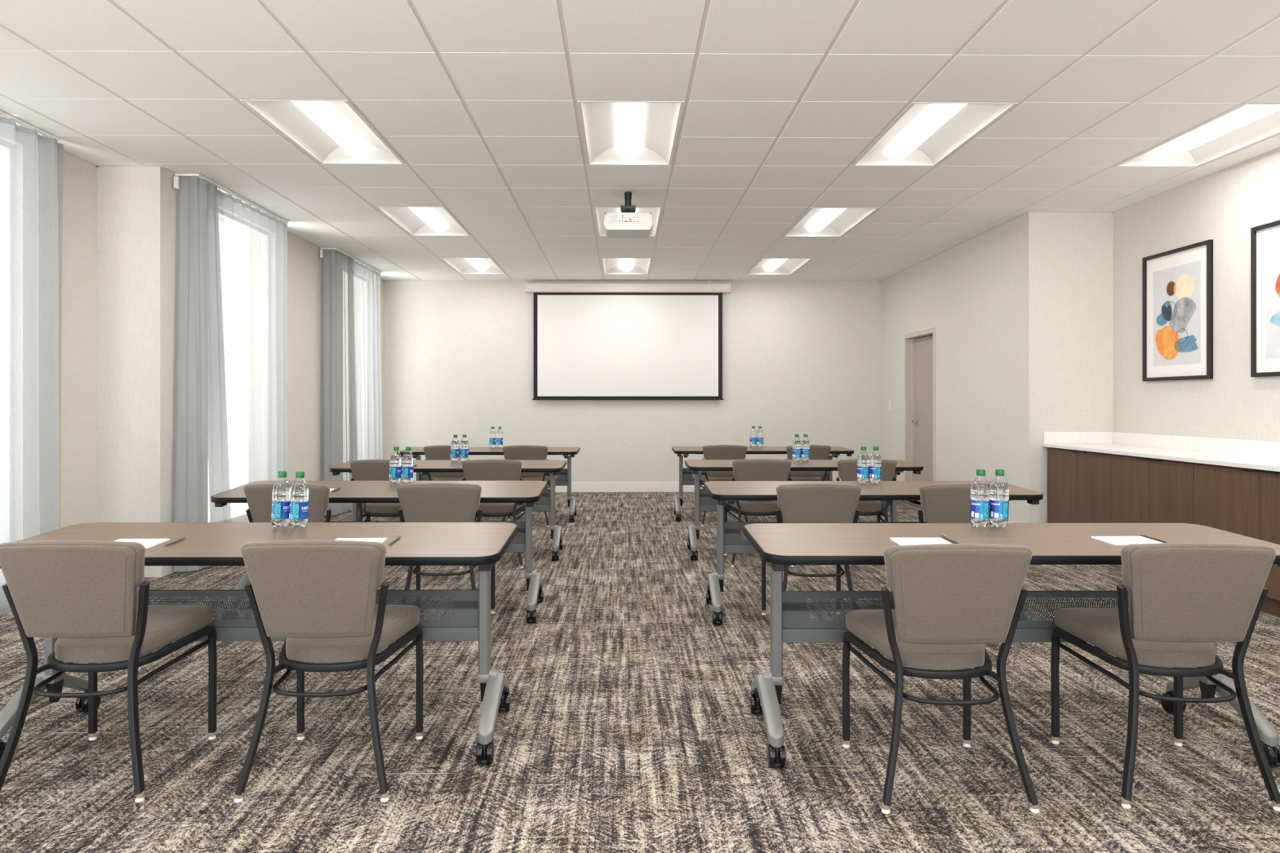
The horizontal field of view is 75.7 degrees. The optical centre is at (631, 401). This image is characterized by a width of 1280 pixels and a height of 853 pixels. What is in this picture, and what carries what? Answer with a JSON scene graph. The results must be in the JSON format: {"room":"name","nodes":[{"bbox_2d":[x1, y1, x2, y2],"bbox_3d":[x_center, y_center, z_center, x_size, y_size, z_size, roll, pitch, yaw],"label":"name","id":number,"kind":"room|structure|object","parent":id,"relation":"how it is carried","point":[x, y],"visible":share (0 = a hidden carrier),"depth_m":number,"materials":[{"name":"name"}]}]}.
{"room":"conference room","nodes":[
{"label":"conference room","id":0,"kind":"room"},
{"bbox_2d":[60,151,383,528],"bbox_3d":[-3.604,-0.380,4.327,0.685,3.200,13.530,0,0,-1],"label":"wall","id":1,"kind":"structure","parent":0,"point":[118,315],"depth_m":5.72,"materials":[{"name":"paint"}]},
{"bbox_2d":[144,565,176,577],"bbox_3d":[-3.473,1.155,4.421,0.449,0.130,13.316,0,0,-1],"label":"baseboard","id":2,"kind":"structure","parent":1,"relation":"attached to","point":[150,571],"depth_m":5.71,"materials":[{"name":"paint"}]},
{"bbox_2d":[383,280,880,482],"bbox_3d":[0.131,-0.380,11.232,8.500,3.200,0.200,0,0,-1],"label":"wall","id":3,"kind":"structure","parent":0,"point":[801,357],"depth_m":11.13,"materials":[{"name":"paint"}]},
{"bbox_2d":[547,482,703,492],"bbox_3d":[0.027,1.155,11.124,6.720,0.130,0.014,0,0,-1],"label":"baseboard","id":4,"kind":"structure","parent":3,"relation":"attached to","point":[575,486],"depth_m":11.12,"materials":[{"name":"white paint"}]},
{"bbox_2d":[524,280,731,399],"bbox_3d":[-0.045,-0.829,11.074,2.762,1.608,0.112,0,0,-1],"label":"projection screen","id":5,"kind":"object","parent":3,"relation":"attached to","point":[592,340],"visible":1,"depth_m":11.06,"materials":[{"name":"white fabric"}]},
{"bbox_2d":[0,492,1279,852],"bbox_3d":[0.203,1.270,4.467,8.700,0.100,13.730,0,0,-1],"label":"floor","id":6,"kind":"structure","parent":0,"point":[629,726],"depth_m":2.94,"materials":[{"name":"carpet"}]},
{"bbox_2d":[0,539,217,803],"bbox_3d":[-1.725,0.821,2.748,0.476,0.799,0.540,0,0,-1],"label":"chair","id":7,"kind":"object","parent":6,"relation":"on","point":[82,594],"visible":1,"depth_m":2.55,"materials":[{"name":"beige fabric"}]},
{"bbox_2d":[0,522,517,764],"bbox_3d":[-1.383,0.862,3.093,1.838,0.715,0.718,0,0,0],"label":"table","id":8,"kind":"object","parent":6,"relation":"on","point":[482,544],"visible":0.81,"depth_m":3.03,"materials":[{"name":"brown wood"}]},
{"bbox_2d":[115,538,169,548],"bbox_3d":[-1.834,0.522,3.036,0.186,0.012,0.139,0,0,-1],"label":"notepad","id":9,"kind":"object","parent":8,"relation":"on","point":[147,543],"visible":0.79,"depth_m":3.07,"materials":[{"name":"white paper"}]},
{"bbox_2d":[164,536,186,546],"bbox_3d":[-1.697,0.517,3.062,0.010,0.016,0.145,0,0,0],"label":"pen","id":10,"kind":"object","parent":8,"relation":"on","point":[182,537],"visible":1,"depth_m":3.06,"materials":[{"name":"grey plastic"}]},
{"bbox_2d":[271,471,291,527],"bbox_3d":[-1.422,0.396,3.347,0.078,0.228,0.073,0,0,19],"label":"water bottle","id":11,"kind":"object","parent":8,"relation":"on","point":[281,491],"visible":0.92,"depth_m":3.32,"materials":[{"name":"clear plastic"}]},
{"bbox_2d":[288,471,309,528],"bbox_3d":[-1.346,0.396,3.336,0.078,0.228,0.073,0,0,16],"label":"water bottle","id":12,"kind":"object","parent":8,"relation":"on","point":[299,493],"visible":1,"depth_m":3.31,"materials":[{"name":"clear plastic"}]},
{"bbox_2d":[334,537,386,542],"bbox_3d":[-1.017,0.522,3.052,0.186,0.012,0.139,0,0,-2],"label":"notepad","id":13,"kind":"object","parent":8,"relation":"on","point":[371,540],"visible":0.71,"depth_m":3.10,"materials":[{"name":"white paper"}]},
{"bbox_2d":[388,535,400,544],"bbox_3d":[-0.886,0.517,3.081,0.010,0.016,0.145,0,0,1],"label":"pen","id":14,"kind":"object","parent":8,"relation":"on","point":[398,536],"visible":1,"depth_m":3.08,"materials":[{"name":"grey plastic"}]},
{"bbox_2d":[243,483,331,620],"bbox_3d":[-1.795,0.821,4.507,0.476,0.799,0.540,0,0,-1],"label":"chair","id":15,"kind":"object","parent":6,"relation":"on","point":[259,496],"visible":0.16,"depth_m":4.27,"materials":[{"name":"beige fabric"}]},
{"bbox_2d":[234,539,423,803],"bbox_3d":[-0.977,0.821,2.751,0.476,0.799,0.540,0,0,-1],"label":"chair","id":16,"kind":"object","parent":6,"relation":"on","point":[318,595],"visible":1,"depth_m":2.54,"materials":[{"name":"beige fabric"}]},
{"bbox_2d":[210,480,547,623],"bbox_3d":[-1.437,0.857,4.835,1.836,0.726,0.671,0,0,0],"label":"table","id":17,"kind":"object","parent":6,"relation":"on","point":[528,492],"visible":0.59,"depth_m":4.75,"materials":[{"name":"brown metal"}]},
{"bbox_2d":[389,446,401,484],"bbox_3d":[-1.442,0.388,5.033,0.078,0.228,0.073,0,0,22],"label":"water bottle","id":18,"kind":"object","parent":17,"relation":"on","point":[395,468],"visible":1,"depth_m":5.01,"materials":[{"name":"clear plastic"}]},
{"bbox_2d":[400,446,413,484],"bbox_3d":[-1.369,0.388,5.034,0.078,0.228,0.073,0,0,16],"label":"water bottle","id":19,"kind":"object","parent":17,"relation":"on","point":[407,461],"visible":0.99,"depth_m":5.01,"materials":[{"name":"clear plastic"}]},
{"bbox_2d":[349,459,408,568],"bbox_3d":[-1.851,0.821,6.261,0.476,0.799,0.540,0,0,-1],"label":"chair","id":20,"kind":"object","parent":6,"relation":"on","point":[364,469],"visible":0.26,"depth_m":6.03,"materials":[{"name":"beige fabric"}]},
{"bbox_2d":[396,483,495,613],"bbox_3d":[-1.010,0.821,4.515,0.476,0.799,0.540,0,0,-1],"label":"chair","id":21,"kind":"object","parent":6,"relation":"on","point":[419,502],"visible":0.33,"depth_m":4.28,"materials":[{"name":"beige fabric"}]},
{"bbox_2d":[329,460,566,560],"bbox_3d":[-1.466,0.859,6.675,1.836,0.722,0.765,0,0,0],"label":"table","id":22,"kind":"object","parent":6,"relation":"on","point":[546,503],"visible":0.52,"depth_m":6.54,"materials":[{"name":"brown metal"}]},
{"bbox_2d":[450,434,459,462],"bbox_3d":[-1.482,0.389,6.918,0.076,0.228,0.073,0,0,19],"label":"water bottle","id":23,"kind":"object","parent":22,"relation":"on","point":[455,445],"visible":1,"depth_m":6.89,"materials":[{"name":"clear plastic"}]},
{"bbox_2d":[459,434,468,461],"bbox_3d":[-1.407,0.389,6.929,0.076,0.228,0.073,0,0,16],"label":"water bottle","id":24,"kind":"object","parent":22,"relation":"on","point":[464,451],"visible":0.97,"depth_m":6.90,"materials":[{"name":"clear plastic"}]},
{"bbox_2d":[423,444,477,520],"bbox_3d":[-1.807,0.821,8.232,0.476,0.799,0.540,0,0,-1],"label":"chair","id":25,"kind":"object","parent":6,"relation":"on","point":[442,452],"visible":0.35,"depth_m":8.00,"materials":[{"name":"beige fabric"}]},
{"bbox_2d":[396,447,580,522],"bbox_3d":[-1.469,0.854,8.616,1.836,0.731,0.623,0,0,0],"label":"table","id":26,"kind":"object","parent":6,"relation":"on","point":[564,477],"visible":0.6,"depth_m":8.55,"materials":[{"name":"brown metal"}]},
{"bbox_2d":[488,426,496,448],"bbox_3d":[-1.478,0.378,8.774,0.073,0.226,0.073,2,1,27],"label":"water bottle","id":27,"kind":"object","parent":26,"relation":"on","point":[492,440],"visible":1,"depth_m":8.75,"materials":[{"name":"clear plastic"}]},
{"bbox_2d":[496,426,502,448],"bbox_3d":[-1.402,0.378,8.774,0.073,0.226,0.073,2,1,25],"label":"water bottle","id":28,"kind":"object","parent":26,"relation":"on","point":[500,434],"visible":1,"depth_m":8.75,"materials":[{"name":"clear plastic"}]},
{"bbox_2d":[459,459,524,568],"bbox_3d":[-1.026,0.821,6.270,0.476,0.799,0.540,0,0,-1],"label":"chair","id":29,"kind":"object","parent":6,"relation":"on","point":[474,469],"visible":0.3,"depth_m":6.04,"materials":[{"name":"beige fabric"}]},
{"bbox_2d":[502,444,550,527],"bbox_3d":[-1.040,0.821,8.240,0.476,0.799,0.540,0,0,-1],"label":"chair","id":30,"kind":"object","parent":6,"relation":"on","point":[521,452],"visible":0.38,"depth_m":8.00,"materials":[{"name":"beige fabric"}]},
{"bbox_2d":[699,444,747,526],"bbox_3d":[0.914,0.821,8.311,0.476,0.799,0.540,0,0,-1],"label":"chair","id":31,"kind":"object","parent":6,"relation":"on","point":[713,451],"visible":0.34,"depth_m":8.07,"materials":[{"name":"beige fabric"}]},
{"bbox_2d":[724,458,794,567],"bbox_3d":[0.963,0.821,6.321,0.476,0.799,0.540,0,0,-1],"label":"chair","id":32,"kind":"object","parent":6,"relation":"on","point":[751,469],"visible":0.46,"depth_m":6.09,"materials":[{"name":"beige fabric"}]},
{"bbox_2d":[671,446,853,520],"bbox_3d":[1.354,0.852,8.645,1.836,0.735,0.616,0,0,0],"label":"table","id":33,"kind":"object","parent":6,"relation":"on","point":[686,477],"visible":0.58,"depth_m":8.63,"materials":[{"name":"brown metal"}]},
{"bbox_2d":[749,426,756,447],"bbox_3d":[1.300,0.373,8.792,0.073,0.226,0.073,1,0,11],"label":"water bottle","id":34,"kind":"object","parent":33,"relation":"on","point":[753,442],"visible":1,"depth_m":8.76,"materials":[{"name":"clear plastic"}]},
{"bbox_2d":[756,426,763,447],"bbox_3d":[1.374,0.373,8.793,0.073,0.226,0.073,1,0,8],"label":"water bottle","id":35,"kind":"object","parent":33,"relation":"on","point":[760,433],"visible":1,"depth_m":8.76,"materials":[{"name":"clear plastic"}]},
{"bbox_2d":[684,459,923,559],"bbox_3d":[1.366,0.856,6.650,1.836,0.729,0.680,0,0,0],"label":"table","id":36,"kind":"object","parent":6,"relation":"on","point":[703,500],"visible":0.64,"depth_m":6.55,"materials":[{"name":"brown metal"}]},
{"bbox_2d":[791,434,800,462],"bbox_3d":[1.364,0.381,6.798,0.073,0.226,0.073,1,0,11],"label":"water bottle","id":37,"kind":"object","parent":36,"relation":"on","point":[796,455],"visible":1,"depth_m":6.77,"materials":[{"name":"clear plastic"}]},
{"bbox_2d":[800,434,809,462],"bbox_3d":[1.437,0.381,6.808,0.073,0.226,0.073,1,0,8],"label":"water bottle","id":38,"kind":"object","parent":36,"relation":"on","point":[805,444],"visible":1,"depth_m":6.78,"materials":[{"name":"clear plastic"}]},
{"bbox_2d":[785,444,831,480],"bbox_3d":[1.744,0.821,8.320,0.476,0.799,0.540,0,0,-1],"label":"chair","id":39,"kind":"object","parent":6,"relation":"on","point":[816,451],"visible":0.33,"depth_m":8.11,"materials":[{"name":"beige fabric"}]},
{"bbox_2d":[761,483,861,615],"bbox_3d":[0.975,0.821,4.491,0.476,0.799,0.540,0,0,0],"label":"chair","id":40,"kind":"object","parent":6,"relation":"on","point":[806,503],"visible":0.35,"depth_m":4.26,"materials":[{"name":"beige fabric"}]},
{"bbox_2d":[835,458,897,521],"bbox_3d":[1.754,0.821,6.330,0.476,0.799,0.540,0,0,1],"label":"chair","id":41,"kind":"object","parent":6,"relation":"on","point":[847,468],"visible":0.4,"depth_m":6.10,"materials":[{"name":"beige fabric"}]},
{"bbox_2d":[703,480,1043,624],"bbox_3d":[1.360,0.856,4.796,1.841,0.729,0.641,0,0,0],"label":"table","id":42,"kind":"object","parent":6,"relation":"on","point":[729,535],"visible":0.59,"depth_m":4.73,"materials":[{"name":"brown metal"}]},
{"bbox_2d":[856,446,869,484],"bbox_3d":[1.395,0.381,4.957,0.073,0.226,0.073,2,0,11],"label":"water bottle","id":43,"kind":"object","parent":42,"relation":"on","point":[863,460],"visible":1,"depth_m":4.93,"materials":[{"name":"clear plastic"}]},
{"bbox_2d":[868,446,881,484],"bbox_3d":[1.469,0.381,4.958,0.073,0.226,0.073,2,0,8],"label":"water bottle","id":44,"kind":"object","parent":42,"relation":"on","point":[875,460],"visible":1,"depth_m":4.93,"materials":[{"name":"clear plastic"}]},
{"bbox_2d":[842,543,1039,814],"bbox_3d":[0.978,0.821,2.683,0.476,0.799,0.540,0,0,-1],"label":"chair","id":45,"kind":"object","parent":6,"relation":"on","point":[951,601],"visible":1,"depth_m":2.48,"materials":[{"name":"beige fabric"}]},
{"bbox_2d":[890,483,991,608],"bbox_3d":[1.723,0.821,4.504,0.476,0.799,0.540,0,0,-1],"label":"chair","id":46,"kind":"object","parent":6,"relation":"on","point":[945,503],"visible":0.11,"depth_m":4.26,"materials":[{"name":"beige fabric"}]},
{"bbox_2d":[743,523,1279,768],"bbox_3d":[1.361,0.855,3.018,1.836,0.731,0.616,0,0,0],"label":"table","id":47,"kind":"object","parent":6,"relation":"on","point":[779,544],"visible":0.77,"depth_m":3.00,"materials":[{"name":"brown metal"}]},
{"bbox_2d":[889,537,951,545],"bbox_3d":[1.031,0.498,2.921,0.186,0.005,0.139,0,1,1],"label":"notepad","id":48,"kind":"object","parent":47,"relation":"on","point":[900,541],"visible":0.82,"depth_m":2.92,"materials":[{"name":"white paper"}]},
{"bbox_2d":[940,533,959,543],"bbox_3d":[1.145,0.493,2.963,0.010,0.011,0.145,0,2,-4],"label":"pen","id":49,"kind":"object","parent":47,"relation":"on","point":[942,535],"visible":1,"depth_m":2.96,"materials":[{"name":"grey"}]},
{"bbox_2d":[969,469,990,528],"bbox_3d":[1.364,0.378,3.221,0.073,0.226,0.073,2,0,11],"label":"water bottle","id":50,"kind":"object","parent":47,"relation":"on","point":[980,495],"visible":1,"depth_m":3.19,"materials":[{"name":"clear plastic"}]},
{"bbox_2d":[988,469,1009,528],"bbox_3d":[1.438,0.378,3.221,0.073,0.226,0.073,2,0,8],"label":"water bottle","id":51,"kind":"object","parent":47,"relation":"on","point":[999,491],"visible":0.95,"depth_m":3.19,"materials":[{"name":"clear plastic"}]},
{"bbox_2d":[1091,536,1161,545],"bbox_3d":[1.779,0.497,2.949,0.186,0.009,0.139,0,0,-2],"label":"notepad","id":52,"kind":"object","parent":47,"relation":"on","point":[1114,540],"visible":0.89,"depth_m":2.95,"materials":[{"name":"white paper"}]},
{"bbox_2d":[1139,533,1167,542],"bbox_3d":[1.881,0.493,2.965,0.010,0.011,0.145,0,2,-3],"label":"pen","id":53,"kind":"object","parent":47,"relation":"on","point":[1142,535],"visible":0.94,"depth_m":2.96,"materials":[{"name":"grey metal"}]},
{"bbox_2d":[1047,447,1113,523],"bbox_3d":[3.870,0.804,6.632,0.586,0.832,0.920,0,0,-1],"label":"base cabinet","id":54,"kind":"object","parent":6,"relation":"on","point":[1079,482],"visible":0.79,"depth_m":6.60,"materials":[{"name":"brown wood"}]},
{"bbox_2d":[1111,453,1196,524],"bbox_3d":[3.880,0.804,5.724,0.586,0.832,0.893,0,0,-1],"label":"base cabinet","id":55,"kind":"object","parent":6,"relation":"on","point":[1144,490],"visible":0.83,"depth_m":5.70,"materials":[{"name":"brown wood"}]},
{"bbox_2d":[1050,542,1279,812],"bbox_3d":[1.722,0.821,2.704,0.476,0.799,0.540,0,0,2],"label":"chair","id":56,"kind":"object","parent":6,"relation":"on","point":[1184,598],"visible":1,"depth_m":2.50,"materials":[{"name":"beige fabric"}]},
{"bbox_2d":[1193,462,1279,617],"bbox_3d":[3.890,0.804,4.749,0.586,0.832,1.053,0,0,-1],"label":"base cabinet","id":57,"kind":"object","parent":6,"relation":"on","point":[1243,501],"visible":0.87,"depth_m":4.85,"materials":[{"name":"brown wood"}]},
{"bbox_3d":[3.911,0.804,2.722,0.586,0.832,0.998,0,0,-1],"label":"cabinet","id":58,"kind":"object","parent":6,"relation":"on","visible":0},
{"bbox_2d":[1042,431,1279,471],"bbox_3d":[3.878,0.322,4.656,0.614,0.128,4.909,0,0,-1],"label":"countertop","id":59,"kind":"structure","parent":58,"relation":"on","point":[1238,453],"depth_m":5.97,"materials":[{"name":"white stone"}]},
{"bbox_2d":[0,0,1279,281],"bbox_3d":[0.203,-1.857,4.467,8.500,0.445,13.730,0,0,-1],"label":"ceiling","id":60,"kind":"structure","parent":0,"point":[477,100],"depth_m":4.44,"materials":[{"name":"tile"}]},
{"bbox_2d":[0,110,59,141],"bbox_3d":[-3.615,-1.579,4.167,0.169,0.111,1.870,0,0,-1],"label":"track","id":61,"kind":"object","parent":60,"relation":"attached to","point":[2,113],"visible":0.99,"depth_m":4.83,"materials":[{"name":"white metal"}]},
{"bbox_2d":[0,115,63,614],"bbox_3d":[-3.544,-0.206,4.240,0.085,2.819,1.856,0,0,0],"label":"sheer curtain","id":62,"kind":"object","parent":61,"relation":"hanging from","point":[31,162],"visible":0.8,"depth_m":4.85,"materials":[{"name":"white fabric"}]},
{"bbox_2d":[173,173,288,223],"bbox_3d":[-3.186,-1.579,6.667,0.169,0.111,1.600,0,0,-1],"label":"track","id":63,"kind":"object","parent":60,"relation":"attached to","point":[176,180],"visible":1,"depth_m":6.26,"materials":[{"name":"white metal"}]},
{"bbox_2d":[172,176,231,571],"bbox_3d":[-3.107,-0.206,6.052,0.166,2.819,0.511,0,0,27],"label":"sheer curtain","id":64,"kind":"object","parent":63,"relation":"hanging from","point":[201,448],"visible":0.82,"depth_m":5.93,"materials":[{"name":"white fabric"}]},
{"bbox_2d":[217,189,288,522],"bbox_3d":[-3.135,-0.206,6.781,0.064,2.819,1.391,0,0,2],"label":"sheer curtain","id":65,"kind":"object","parent":63,"relation":"hanging from","point":[253,242],"visible":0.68,"depth_m":6.84,"materials":[{"name":"white fabric"}]},
{"bbox_2d":[239,98,405,164],"bbox_3d":[-1.837,-1.686,5.062,0.586,0.104,1.195,0,0,-1],"label":"ceiling light","id":66,"kind":"object","parent":60,"relation":"attached to","point":[330,131],"visible":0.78,"depth_m":5.07,"materials":[{"name":"white metal"}]},
{"bbox_2d":[320,247,382,273],"bbox_3d":[-3.217,-1.579,9.531,0.169,0.111,1.670,0,0,-1],"label":"track","id":67,"kind":"object","parent":60,"relation":"attached to","point":[334,248],"visible":1,"depth_m":9.02,"materials":[{"name":"white metal"}]},
{"bbox_2d":[320,249,357,515],"bbox_3d":[-3.140,-0.206,9.034,0.152,2.819,0.689,0,0,16],"label":"sheer curtain","id":68,"kind":"object","parent":67,"relation":"hanging from","point":[338,393],"visible":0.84,"depth_m":8.83,"materials":[{"name":"white fabric"}]},
{"bbox_2d":[353,259,382,460],"bbox_3d":[-3.156,-0.206,9.841,0.062,2.819,1.348,0,0,-1],"label":"sheer curtain","id":69,"kind":"object","parent":67,"relation":"hanging from","point":[366,281],"visible":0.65,"depth_m":9.86,"materials":[{"name":"white fabric"}]},
{"bbox_2d":[374,205,471,235],"bbox_3d":[-1.863,-1.686,7.500,0.586,0.104,1.195,0,0,-1],"label":"ceiling light","id":70,"kind":"object","parent":60,"relation":"attached to","point":[415,220],"visible":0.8,"depth_m":7.63,"materials":[{"name":"white"}]},
{"bbox_2d":[440,257,506,274],"bbox_3d":[-1.889,-1.686,9.938,0.586,0.104,1.195,0,0,-1],"label":"ceiling light","id":71,"kind":"object","parent":60,"relation":"attached to","point":[463,265],"visible":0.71,"depth_m":10.14,"materials":[{"name":"white"}]},
{"bbox_2d":[593,206,621,235],"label":"ceiling light","id":72,"kind":"object","parent":60,"relation":"attached to","point":[600,211],"depth_m":7.37,"materials":[{"name":"white metal"}]},
{"bbox_2d":[600,257,652,274],"bbox_3d":[-0.060,-1.686,9.958,0.586,0.104,1.195,0,0,-1],"label":"ceiling light","id":73,"kind":"object","parent":60,"relation":"attached to","point":[610,265],"visible":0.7,"depth_m":10.19,"materials":[{"name":"white plastic"}]},
{"bbox_2d":[603,191,653,238],"bbox_3d":[-0.026,-1.470,6.423,0.376,0.328,0.342,0,0,-1],"label":"projector","id":74,"kind":"object","parent":60,"relation":"hanging from","point":[628,223],"visible":1,"depth_m":6.25,"materials":[{"name":"white plastic"}]},
{"bbox_2d":[577,99,684,164],"bbox_3d":[-0.009,-1.686,5.081,0.586,0.104,1.195,0,0,-1],"label":"ceiling light","id":75,"kind":"object","parent":60,"relation":"attached to","point":[615,132],"visible":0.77,"depth_m":5.11,"materials":[{"name":"white metal"}]},
{"bbox_2d":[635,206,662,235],"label":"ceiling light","id":76,"kind":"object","parent":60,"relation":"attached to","point":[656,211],"depth_m":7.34,"materials":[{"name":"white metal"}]},
{"bbox_2d":[746,257,813,274],"bbox_3d":[1.768,-1.686,9.977,0.586,0.104,1.195,0,0,-1],"label":"ceiling light","id":77,"kind":"object","parent":60,"relation":"attached to","point":[764,265],"visible":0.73,"depth_m":10.17,"materials":[{"name":"white plastic"}]},
{"bbox_2d":[782,207,879,236],"bbox_3d":[1.794,-1.686,7.539,0.586,0.104,1.195,0,0,-1],"label":"ceiling light","id":78,"kind":"object","parent":60,"relation":"attached to","point":[815,221],"visible":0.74,"depth_m":7.67,"materials":[{"name":"white"}]},
{"bbox_2d":[851,101,1018,165],"bbox_3d":[1.820,-1.686,5.101,0.586,0.104,1.195,0,0,-1],"label":"ceiling light","id":79,"kind":"object","parent":60,"relation":"attached to","point":[925,133],"visible":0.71,"depth_m":5.12,"materials":[{"name":"white"}]},
{"bbox_2d":[1114,102,1279,166],"bbox_3d":[3.649,-1.686,5.120,0.586,0.104,1.195,0,0,-1],"label":"ceiling light","id":80,"kind":"object","parent":60,"relation":"attached to","point":[1246,124],"visible":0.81,"depth_m":5.23,"materials":[{"name":"white"}]},
{"bbox_2d":[880,148,1279,523],"bbox_3d":[3.924,-0.380,4.407,0.930,3.200,13.530,0,0,-1],"label":"wall","id":81,"kind":"structure","parent":0,"point":[1036,317],"depth_m":7.11,"materials":[{"name":"paint"}]},
{"bbox_2d":[904,327,935,502],"bbox_3d":[3.460,0.193,9.722,0.144,2.055,1.000,0,0,-1],"label":"door","id":82,"kind":"structure","parent":81,"relation":"in","point":[919,349],"depth_m":9.92,"materials":[{"name":"beige paint"}]},
{"bbox_2d":[1142,239,1213,381],"bbox_3d":[4.153,-0.665,6.284,0.030,1.000,0.760,0,0,-1],"label":"framed picture","id":83,"kind":"object","parent":81,"relation":"attached to","point":[1177,284],"visible":1,"depth_m":6.25,"materials":[{"name":"black"}]},
{"bbox_2d":[1153,260,1200,366],"bbox_3d":[4.155,-0.658,6.284,0.001,0.750,0.540,0,0,-1],"label":"print","id":84,"kind":"object","parent":83,"relation":"attached to","point":[1176,286],"depth_m":6.26,"materials":[{"name":"multicoloured"}]},
{"bbox_2d":[1250,219,1279,377],"bbox_3d":[4.165,-0.665,5.134,0.030,1.000,0.760,0,0,-1],"label":"framed picture","id":85,"kind":"object","parent":81,"relation":"attached to","point":[1264,238],"visible":1,"depth_m":5.41,"materials":[{"name":"black"}]},
{"bbox_2d":[1266,240,1279,358],"bbox_3d":[4.168,-0.658,5.135,0.001,0.750,0.540,0,0,-1],"label":"print","id":86,"kind":"object","parent":85,"relation":"attached to","point":[1273,247],"depth_m":5.35,"materials":[{"name":"multicoloured"}]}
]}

